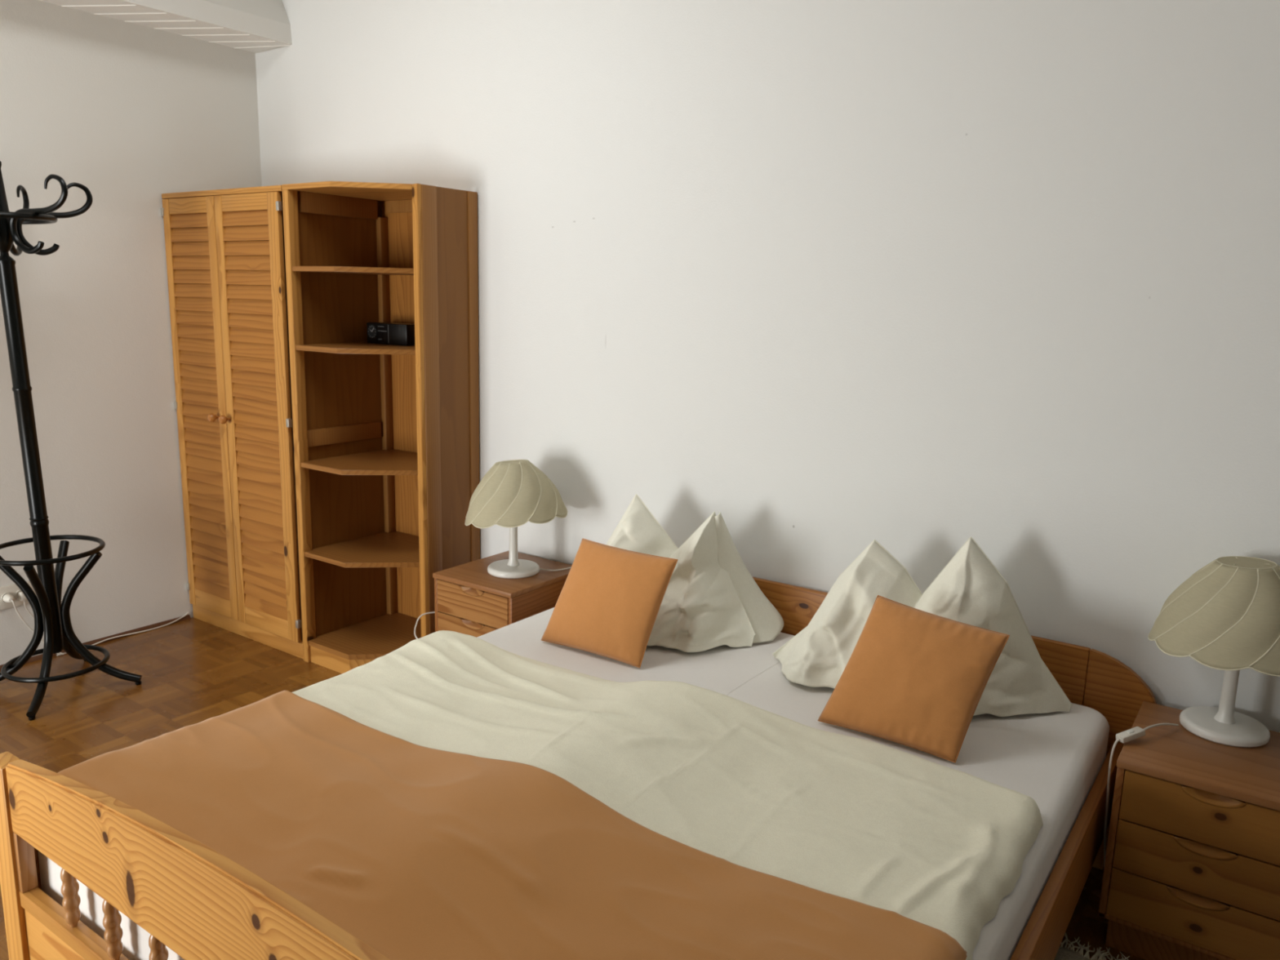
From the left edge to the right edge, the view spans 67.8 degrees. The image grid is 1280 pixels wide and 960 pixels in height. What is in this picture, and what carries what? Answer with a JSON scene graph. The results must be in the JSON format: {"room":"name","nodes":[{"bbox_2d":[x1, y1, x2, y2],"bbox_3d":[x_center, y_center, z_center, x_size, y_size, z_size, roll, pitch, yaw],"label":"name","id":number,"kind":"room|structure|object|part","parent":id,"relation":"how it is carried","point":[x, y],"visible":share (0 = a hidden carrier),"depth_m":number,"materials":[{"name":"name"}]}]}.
{"room":"bedroom","nodes":[
{"label":"bedroom","id":0,"kind":"room"},
{"bbox_2d":[0,0,262,665],"bbox_3d":[-3.330,-0.714,2.766,0.200,3.350,4.900,9,13,34],"label":"wall","id":1,"kind":"structure","parent":0,"point":[132,114],"depth_m":4.09,"materials":[{"name":"white paint"}]},
{"bbox_2d":[0,581,35,610],"bbox_3d":[-2.622,0.487,3.885,0.016,0.096,0.335,9,13,34],"label":"wall socket","id":2,"kind":"object","parent":1,"relation":"attached to","point":[13,589],"visible":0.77,"depth_m":3.92,"materials":[{"name":"beige plastic"}]},
{"bbox_2d":[0,592,12,603],"bbox_3d":[-2.598,0.483,3.908,0.004,0.042,0.042,9,13,34],"label":"socket","id":3,"kind":"object","parent":2,"relation":"attached to","point":[2,594],"depth_m":3.90,"materials":[{"name":"beige plastic"}]},
{"bbox_2d":[15,590,21,599],"bbox_3d":[-2.568,0.476,3.950,0.004,0.042,0.042,9,13,34],"label":"socket","id":4,"kind":"object","parent":2,"relation":"attached to","point":[16,591],"depth_m":3.94,"materials":[{"name":"beige plastic"}]},
{"bbox_2d":[2,593,60,655],"bbox_3d":[-2.536,0.612,3.982,0.045,0.313,0.189,9,13,34],"label":"plug","id":5,"kind":"object","parent":1,"relation":"attached to","point":[7,597],"visible":0.8,"depth_m":3.89,"materials":[{"name":"beige plastic"}]},
{"bbox_2d":[17,591,63,654],"bbox_3d":[-2.523,0.607,4.014,0.030,0.312,0.144,9,13,34],"label":"plug","id":6,"kind":"object","parent":1,"relation":"attached to","point":[21,597],"visible":0.59,"depth_m":3.93,"materials":[{"name":"beige plastic"}]},
{"bbox_2d":[0,614,191,671],"bbox_3d":[-3.371,0.957,2.898,0.016,0.018,4.190,9,13,34],"label":"baseboard","id":7,"kind":"structure","parent":1,"relation":"attached to","point":[38,657],"depth_m":4.33,"materials":[{"name":"brown"}]},
{"bbox_2d":[38,0,292,53],"bbox_3d":[-3.043,-1.952,2.466,0.284,0.590,4.700,9,13,34],"label":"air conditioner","id":8,"kind":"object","parent":1,"relation":"attached to","point":[263,20],"depth_m":4.08,"materials":[{"name":"white plastic"}]},
{"bbox_2d":[61,4,290,53],"bbox_3d":[-3.315,-1.599,2.158,0.271,0.007,5.614,9,13,34],"label":"trim","id":9,"kind":"structure","parent":1,"relation":"attached to","point":[281,46],"depth_m":4.09,"materials":[{"name":"white plastic"}]},
{"bbox_2d":[0,617,1144,959],"bbox_3d":[-0.695,1.379,1.385,6.600,0.100,5.100,9,13,34],"label":"floor","id":10,"kind":"structure","parent":0,"point":[193,670],"depth_m":3.72,"materials":[{"name":"wood"}]},
{"bbox_2d":[0,160,142,720],"bbox_3d":[-2.327,-0.192,3.574,0.582,2.067,0.612,9,13,34],"label":"coat stand","id":11,"kind":"object","parent":10,"relation":"on","point":[51,615],"visible":1,"depth_m":3.59,"materials":[{"name":"black paint"}]},
{"bbox_3d":[-2.459,0.547,3.688,0.274,0.550,0.033,-1,11,-10],"label":"leg","id":12,"kind":"part","parent":11,"relation":"part of","materials":[{"name":"black paint"}]},
{"bbox_3d":[-2.254,0.578,3.558,0.033,0.550,0.274,-1,11,-14],"label":"leg","id":13,"kind":"part","parent":11,"relation":"part of","materials":[{"name":"black paint"}]},
{"bbox_3d":[-2.326,0.513,3.878,0.033,0.550,0.274,-1,11,-11],"label":"leg","id":14,"kind":"part","parent":11,"relation":"part of","materials":[{"name":"black paint"}]},
{"bbox_3d":[-2.130,0.544,3.747,0.274,0.550,0.033,-1,11,-10],"label":"leg","id":15,"kind":"part","parent":11,"relation":"part of","materials":[{"name":"black paint"}]},
{"bbox_2d":[57,612,188,656],"bbox_3d":[-2.332,0.697,4.330,0.019,0.032,0.606,8,13,32],"label":"cable","id":16,"kind":"object","parent":10,"relation":"on","point":[187,612],"visible":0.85,"depth_m":4.37,"materials":[{"name":"beige plastic"}]},
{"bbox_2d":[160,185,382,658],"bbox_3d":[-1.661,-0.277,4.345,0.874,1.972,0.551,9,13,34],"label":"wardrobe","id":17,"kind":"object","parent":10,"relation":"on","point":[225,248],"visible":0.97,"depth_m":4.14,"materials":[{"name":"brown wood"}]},
{"bbox_3d":[-1.953,-1.188,4.125,0.294,0.066,0.019,9,13,34],"label":"rail","id":18,"kind":"part","parent":17,"relation":"part of","materials":[{"name":"brown wood"}]},
{"bbox_3d":[-1.974,-0.312,4.297,0.294,1.725,0.023,9,13,34],"label":"louvre panel","id":19,"kind":"part","parent":17,"relation":"part of","materials":[{"name":"brown wood"}]},
{"bbox_3d":[-1.973,-0.301,4.295,0.400,1.874,0.020,9,13,34],"label":"door","id":20,"kind":"part","parent":17,"relation":"part of","materials":[{"name":"brown wood"}]},
{"bbox_3d":[-1.997,0.576,4.468,0.294,0.085,0.019,9,13,34],"label":"rail","id":21,"kind":"part","parent":17,"relation":"part of","materials":[{"name":"brown wood"}]},
{"bbox_3d":[-1.875,-0.274,4.187,0.040,0.040,0.049,9,13,34],"label":"knob","id":22,"kind":"part","parent":17,"relation":"part of","materials":[{"name":"brown wood"}]},
{"bbox_3d":[-1.621,-1.238,4.179,0.872,0.022,0.500,9,13,34],"label":"panel","id":23,"kind":"part","parent":17,"relation":"part of","materials":[{"name":"brown wood"}]},
{"bbox_3d":[-1.806,-0.263,4.140,0.040,0.040,0.049,9,13,34],"label":"knob","id":24,"kind":"part","parent":17,"relation":"part of","materials":[{"name":"brown wood"}]},
{"bbox_3d":[-1.611,-1.134,3.891,0.318,0.066,0.019,9,13,34],"label":"rail","id":25,"kind":"part","parent":17,"relation":"part of","materials":[{"name":"brown wood"}]},
{"bbox_3d":[-1.632,-0.258,4.063,0.318,1.725,0.023,9,13,34],"label":"louvre panel","id":26,"kind":"part","parent":17,"relation":"part of","materials":[{"name":"brown wood"}]},
{"bbox_3d":[-1.627,-0.246,4.059,0.438,1.874,0.020,9,13,34],"label":"door","id":27,"kind":"part","parent":17,"relation":"part of","materials":[{"name":"brown wood"}]},
{"bbox_3d":[-1.655,0.630,4.234,0.318,0.085,0.019,9,13,34],"label":"rail","id":28,"kind":"part","parent":17,"relation":"part of","materials":[{"name":"brown wood"}]},
{"bbox_2d":[281,181,479,673],"bbox_3d":[-1.051,-0.187,3.958,0.567,1.973,0.502,9,13,34],"label":"shelf unit","id":29,"kind":"object","parent":10,"relation":"on","point":[386,437],"visible":0.88,"depth_m":3.98,"materials":[{"name":"brown wood"}]},
{"bbox_3d":[-1.399,-0.179,3.924,0.036,1.953,0.045,9,13,34],"label":"post","id":30,"kind":"part","parent":29,"relation":"part of","materials":[{"name":"brown wood"}]},
{"bbox_3d":[-1.277,-0.212,4.107,0.016,1.953,0.400,9,13,34],"label":"panel","id":31,"kind":"part","parent":29,"relation":"part of","materials":[{"name":"brown wood"}]},
{"bbox_3d":[-1.045,-1.148,3.782,0.525,0.020,0.499,9,13,34],"label":"panel","id":32,"kind":"part","parent":29,"relation":"part of","materials":[{"name":"brown wood"}]},
{"bbox_3d":[-1.040,-0.840,3.827,0.519,0.020,0.481,9,13,34],"label":"shelf","id":33,"kind":"part","parent":29,"relation":"part of","materials":[{"name":"brown wood"}]},
{"bbox_3d":[-1.048,-0.535,3.886,0.519,0.020,0.481,9,13,34],"label":"shelf","id":34,"kind":"part","parent":29,"relation":"part of","materials":[{"name":"brown wood"}]},
{"bbox_3d":[-1.059,-0.066,3.978,0.519,0.020,0.481,9,13,34],"label":"shelf","id":35,"kind":"part","parent":29,"relation":"part of","materials":[{"name":"brown wood"}]},
{"bbox_3d":[-1.069,0.308,4.050,0.519,0.020,0.481,9,13,34],"label":"shelf","id":36,"kind":"part","parent":29,"relation":"part of","materials":[{"name":"brown wood"}]},
{"bbox_3d":[-1.078,0.694,4.125,0.519,0.022,0.481,9,13,34],"label":"shelf","id":37,"kind":"part","parent":29,"relation":"part of","materials":[{"name":"brown wood"}]},
{"bbox_3d":[-1.134,-0.231,4.276,0.030,1.833,0.043,9,13,34],"label":"post","id":38,"kind":"part","parent":29,"relation":"part of","materials":[{"name":"brown wood"}]},
{"bbox_2d":[366,322,415,346],"bbox_3d":[-1.036,-0.621,4.043,0.250,0.088,0.114,9,13,34],"label":"clock radio","id":39,"kind":"object","parent":29,"relation":"on","point":[383,333],"visible":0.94,"depth_m":3.98,"materials":[{"name":"black plastic"}]},
{"bbox_3d":[-0.917,-0.237,4.154,0.540,1.903,0.012,9,13,34],"label":"panel","id":40,"kind":"part","parent":29,"relation":"part of","materials":[{"name":"brown wood"}]},
{"bbox_3d":[-0.864,-0.146,3.771,0.025,1.973,0.036,-7,14,-36],"label":"post","id":41,"kind":"part","parent":29,"relation":"part of","materials":[{"name":"brown wood"}]},
{"bbox_3d":[-0.832,-0.151,3.801,0.024,1.972,0.075,9,13,34],"label":"post","id":42,"kind":"part","parent":29,"relation":"part of","materials":[{"name":"brown wood"}]},
{"bbox_3d":[-0.764,-0.168,3.901,0.016,1.972,0.200,9,13,34],"label":"panel","id":43,"kind":"part","parent":29,"relation":"part of","materials":[{"name":"brown wood"}]},
{"bbox_3d":[-0.699,-0.184,3.989,0.024,1.972,0.050,9,13,34],"label":"post","id":44,"kind":"part","parent":29,"relation":"part of","materials":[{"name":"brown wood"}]},
{"bbox_2d":[432,550,572,637],"bbox_3d":[-0.511,0.607,3.748,0.404,0.521,0.428,9,13,34],"label":"nightstand","id":45,"kind":"object","parent":10,"relation":"on","point":[468,600],"visible":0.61,"depth_m":3.57,"materials":[{"name":"brown wood"}]},
{"bbox_3d":[-0.626,0.591,3.578,0.365,0.126,0.018,9,13,34],"label":"drawer","id":46,"kind":"part","parent":45,"relation":"part of","materials":[{"name":"brown wood"}]},
{"bbox_3d":[-0.623,0.416,3.542,0.128,0.026,0.015,9,13,34],"label":"finger pull","id":47,"kind":"part","parent":45,"relation":"part of","materials":[{"name":"brown wood"}]},
{"bbox_3d":[-0.626,0.543,3.566,0.128,0.026,0.015,9,13,34],"label":"finger pull","id":48,"kind":"part","parent":45,"relation":"part of","materials":[{"name":"brown wood"}]},
{"bbox_3d":[-0.623,0.464,3.553,0.365,0.126,0.018,9,13,34],"label":"drawer","id":49,"kind":"part","parent":45,"relation":"part of","materials":[{"name":"brown wood"}]},
{"bbox_3d":[-0.505,0.361,3.700,0.404,0.020,0.428,9,13,34],"label":"panel","id":50,"kind":"part","parent":45,"relation":"part of","materials":[{"name":"brown wood"}]},
{"bbox_2d":[465,459,571,578],"bbox_3d":[-0.463,0.286,3.672,0.386,0.738,0.428,9,13,34],"label":"table lamp","id":51,"kind":"object","parent":45,"relation":"on","point":[512,494],"visible":0.98,"depth_m":3.51,"materials":[{"name":"beige fabric"}]},
{"bbox_3d":[-0.467,0.048,3.611,0.384,0.248,0.392,9,13,34],"label":"lamp shade","id":52,"kind":"part","parent":51,"relation":"part of","materials":[{"name":"fabric"}]},
{"bbox_3d":[-0.302,0.490,3.749,0.193,0.317,0.032,-3,12,-23],"label":"cord","id":53,"kind":"part","parent":51,"relation":"part of","materials":[{"name":"beige plastic"}]},
{"bbox_2d":[0,576,1156,959],"bbox_3d":[0.004,0.812,2.371,2.010,0.669,2.111,9,13,34],"label":"bed","id":54,"kind":"object","parent":10,"relation":"on","point":[193,900],"visible":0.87,"depth_m":1.84,"materials":[{"name":"brown wood"}]},
{"bbox_3d":[-1.345,0.878,2.061,0.080,0.592,0.045,9,13,34],"label":"post","id":55,"kind":"part","parent":54,"relation":"part of","materials":[{"name":"brown wood"}]},
{"bbox_3d":[-0.749,0.735,2.904,0.030,0.190,2.038,9,13,34],"label":"rail","id":56,"kind":"part","parent":54,"relation":"part of","materials":[{"name":"brown wood"}]},
{"bbox_3d":[-0.592,1.125,1.570,1.765,0.212,0.020,9,13,34],"label":"foot panel","id":57,"kind":"part","parent":54,"relation":"part of","materials":[{"name":"brown wood"}]},
{"bbox_3d":[-0.590,1.004,1.546,1.765,0.036,0.031,9,13,34],"label":"rail","id":58,"kind":"part","parent":54,"relation":"part of","materials":[{"name":"brown wood"}]},
{"bbox_3d":[-0.583,0.742,1.495,1.765,0.224,0.033,9,13,34],"label":"rail","id":59,"kind":"part","parent":54,"relation":"part of","materials":[{"name":"brown wood"}]},
{"bbox_2d":[37,607,1109,959],"bbox_3d":[0.005,0.795,2.373,1.806,0.263,2.021,9,13,34],"label":"mattress","id":60,"kind":"object","parent":54,"relation":"on","point":[1055,759],"visible":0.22,"depth_m":2.47,"materials":[{"name":"white fabric"}]},
{"bbox_2d":[541,537,678,667],"bbox_3d":[-0.101,0.375,2.974,0.410,0.316,0.183,9,13,34],"label":"cushion","id":61,"kind":"object","parent":60,"relation":"on","point":[609,602],"visible":1,"depth_m":2.92,"materials":[{"name":"orange fabric"}]},
{"bbox_2d":[292,630,1043,959],"bbox_3d":[-0.189,0.717,2.108,1.819,0.169,1.325,9,13,34],"label":"duvet","id":62,"kind":"object","parent":60,"relation":"on","point":[735,781],"visible":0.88,"depth_m":2.16,"materials":[{"name":"beige fabric"}]},
{"bbox_2d":[57,690,967,959],"bbox_3d":[-0.382,0.790,1.848,1.835,0.232,0.679,9,13,34],"label":"throw","id":63,"kind":"object","parent":62,"relation":"on","point":[415,851],"visible":0.96,"depth_m":1.79,"materials":[{"name":"orange fabric"}]},
{"bbox_2d":[605,493,783,652],"bbox_3d":[0.107,0.305,3.106,0.674,0.422,0.425,6,12,22],"label":"pillow","id":64,"kind":"object","parent":60,"relation":"on","point":[711,599],"visible":0.56,"depth_m":3.10,"materials":[{"name":"white fabric"}]},
{"bbox_2d":[817,595,1009,763],"bbox_3d":[0.701,0.497,2.456,0.414,0.313,0.242,9,13,34],"label":"cushion","id":65,"kind":"object","parent":60,"relation":"on","point":[913,677],"visible":1,"depth_m":2.41,"materials":[{"name":"orange fabric"}]},
{"bbox_2d":[773,536,1072,716],"bbox_3d":[0.758,0.384,2.679,0.834,0.458,0.359,9,13,34],"label":"pillow","id":66,"kind":"object","parent":60,"relation":"on","point":[970,589],"visible":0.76,"depth_m":2.66,"materials":[{"name":"white fabric"}]},
{"bbox_3d":[0.607,0.561,3.189,1.622,0.380,0.027,9,13,34],"label":"headboard","id":67,"kind":"part","parent":54,"relation":"part of","materials":[{"name":"brown wood"}]},
{"bbox_3d":[0.761,0.974,1.872,0.030,0.190,2.038,9,13,34],"label":"rail","id":68,"kind":"part","parent":54,"relation":"part of","materials":[{"name":"brown wood"}]},
{"bbox_3d":[1.319,0.987,2.740,0.060,0.250,0.057,9,13,34],"label":"post","id":69,"kind":"part","parent":54,"relation":"part of","materials":[{"name":"brown wood"}]},
{"bbox_3d":[1.349,0.678,2.682,0.189,0.379,0.027,9,13,34],"label":"headboard","id":70,"kind":"part","parent":54,"relation":"part of","materials":[{"name":"brown wood"}]},
{"bbox_2d":[1054,932,1129,959],"bbox_3d":[0.941,1.316,1.612,0.806,0.018,1.568,9,13,34],"label":"rug","id":71,"kind":"object","parent":10,"relation":"on","point":[1063,953],"visible":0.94,"depth_m":2.35,"materials":[{"name":"fabric"}]},
{"bbox_2d":[1097,701,1279,959],"bbox_3d":[1.423,0.920,2.387,0.404,0.521,0.428,9,13,34],"label":"nightstand","id":72,"kind":"object","parent":10,"relation":"on","point":[1192,868],"visible":0.99,"depth_m":2.24,"materials":[{"name":"brown wood"}]},
{"bbox_2d":[1103,555,1279,868],"bbox_3d":[1.480,0.668,2.429,0.434,0.946,0.468,9,13,34],"label":"table lamp","id":73,"kind":"object","parent":72,"relation":"on","point":[1225,616],"visible":0.98,"depth_m":2.32,"materials":[{"name":"beige fabric"}]},
{"bbox_2d":[1115,726,1145,742],"bbox_3d":[1.220,0.634,2.368,0.073,0.027,0.025,-3,12,-20],"label":"switch","id":74,"kind":"object","parent":73,"relation":"attached to","point":[1135,732],"depth_m":2.36,"materials":[{"name":"white plastic"}]},
{"bbox_3d":[1.257,0.872,2.477,0.237,0.529,0.080,-4,12,-27],"label":"cord","id":75,"kind":"part","parent":73,"relation":"part of","materials":[{"name":"beige plastic"}]},
{"bbox_3d":[1.516,0.318,2.378,0.409,0.237,0.409,9,13,34],"label":"lamp shade","id":76,"kind":"part","parent":73,"relation":"part of","materials":[{"name":"fabric"}]},
{"bbox_3d":[1.306,1.032,2.241,0.365,0.126,0.018,9,13,34],"label":"drawer","id":77,"kind":"part","parent":72,"relation":"part of","materials":[{"name":"brown wood"}]},
{"bbox_3d":[1.309,0.905,2.216,0.365,0.126,0.018,9,13,34],"label":"drawer","id":78,"kind":"part","parent":72,"relation":"part of","materials":[{"name":"brown wood"}]},
{"bbox_3d":[1.429,0.674,2.339,0.404,0.020,0.428,9,13,34],"label":"panel","id":79,"kind":"part","parent":72,"relation":"part of","materials":[{"name":"brown wood"}]},
{"bbox_3d":[1.305,0.984,2.230,0.128,0.026,0.015,9,13,34],"label":"finger pull","id":80,"kind":"part","parent":72,"relation":"part of","materials":[{"name":"brown wood"}]},
{"bbox_3d":[1.312,0.778,2.191,0.365,0.126,0.018,9,13,34],"label":"drawer","id":81,"kind":"part","parent":72,"relation":"part of","materials":[{"name":"brown wood"}]},
{"bbox_3d":[1.308,0.857,2.205,0.128,0.026,0.015,9,13,34],"label":"finger pull","id":82,"kind":"part","parent":72,"relation":"part of","materials":[{"name":"brown wood"}]},
{"bbox_3d":[1.312,0.730,2.180,0.128,0.026,0.015,9,13,34],"label":"finger pull","id":83,"kind":"part","parent":72,"relation":"part of","materials":[{"name":"brown wood"}]},
{"bbox_2d":[255,0,1279,732],"bbox_3d":[0.753,-0.664,3.032,6.600,3.350,0.200,9,13,34],"label":"wall","id":84,"kind":"structure","parent":0,"point":[829,279],"depth_m":2.95,"materials":[{"name":"white paint"}]},
{"bbox_2d":[413,611,435,639],"bbox_3d":[-0.744,0.572,3.927,0.136,0.116,0.386,9,13,34],"label":"cable","id":85,"kind":"object","parent":84,"relation":"attached to","point":[420,616],"visible":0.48,"depth_m":3.82,"materials":[{"name":"beige plastic"}]}
]}

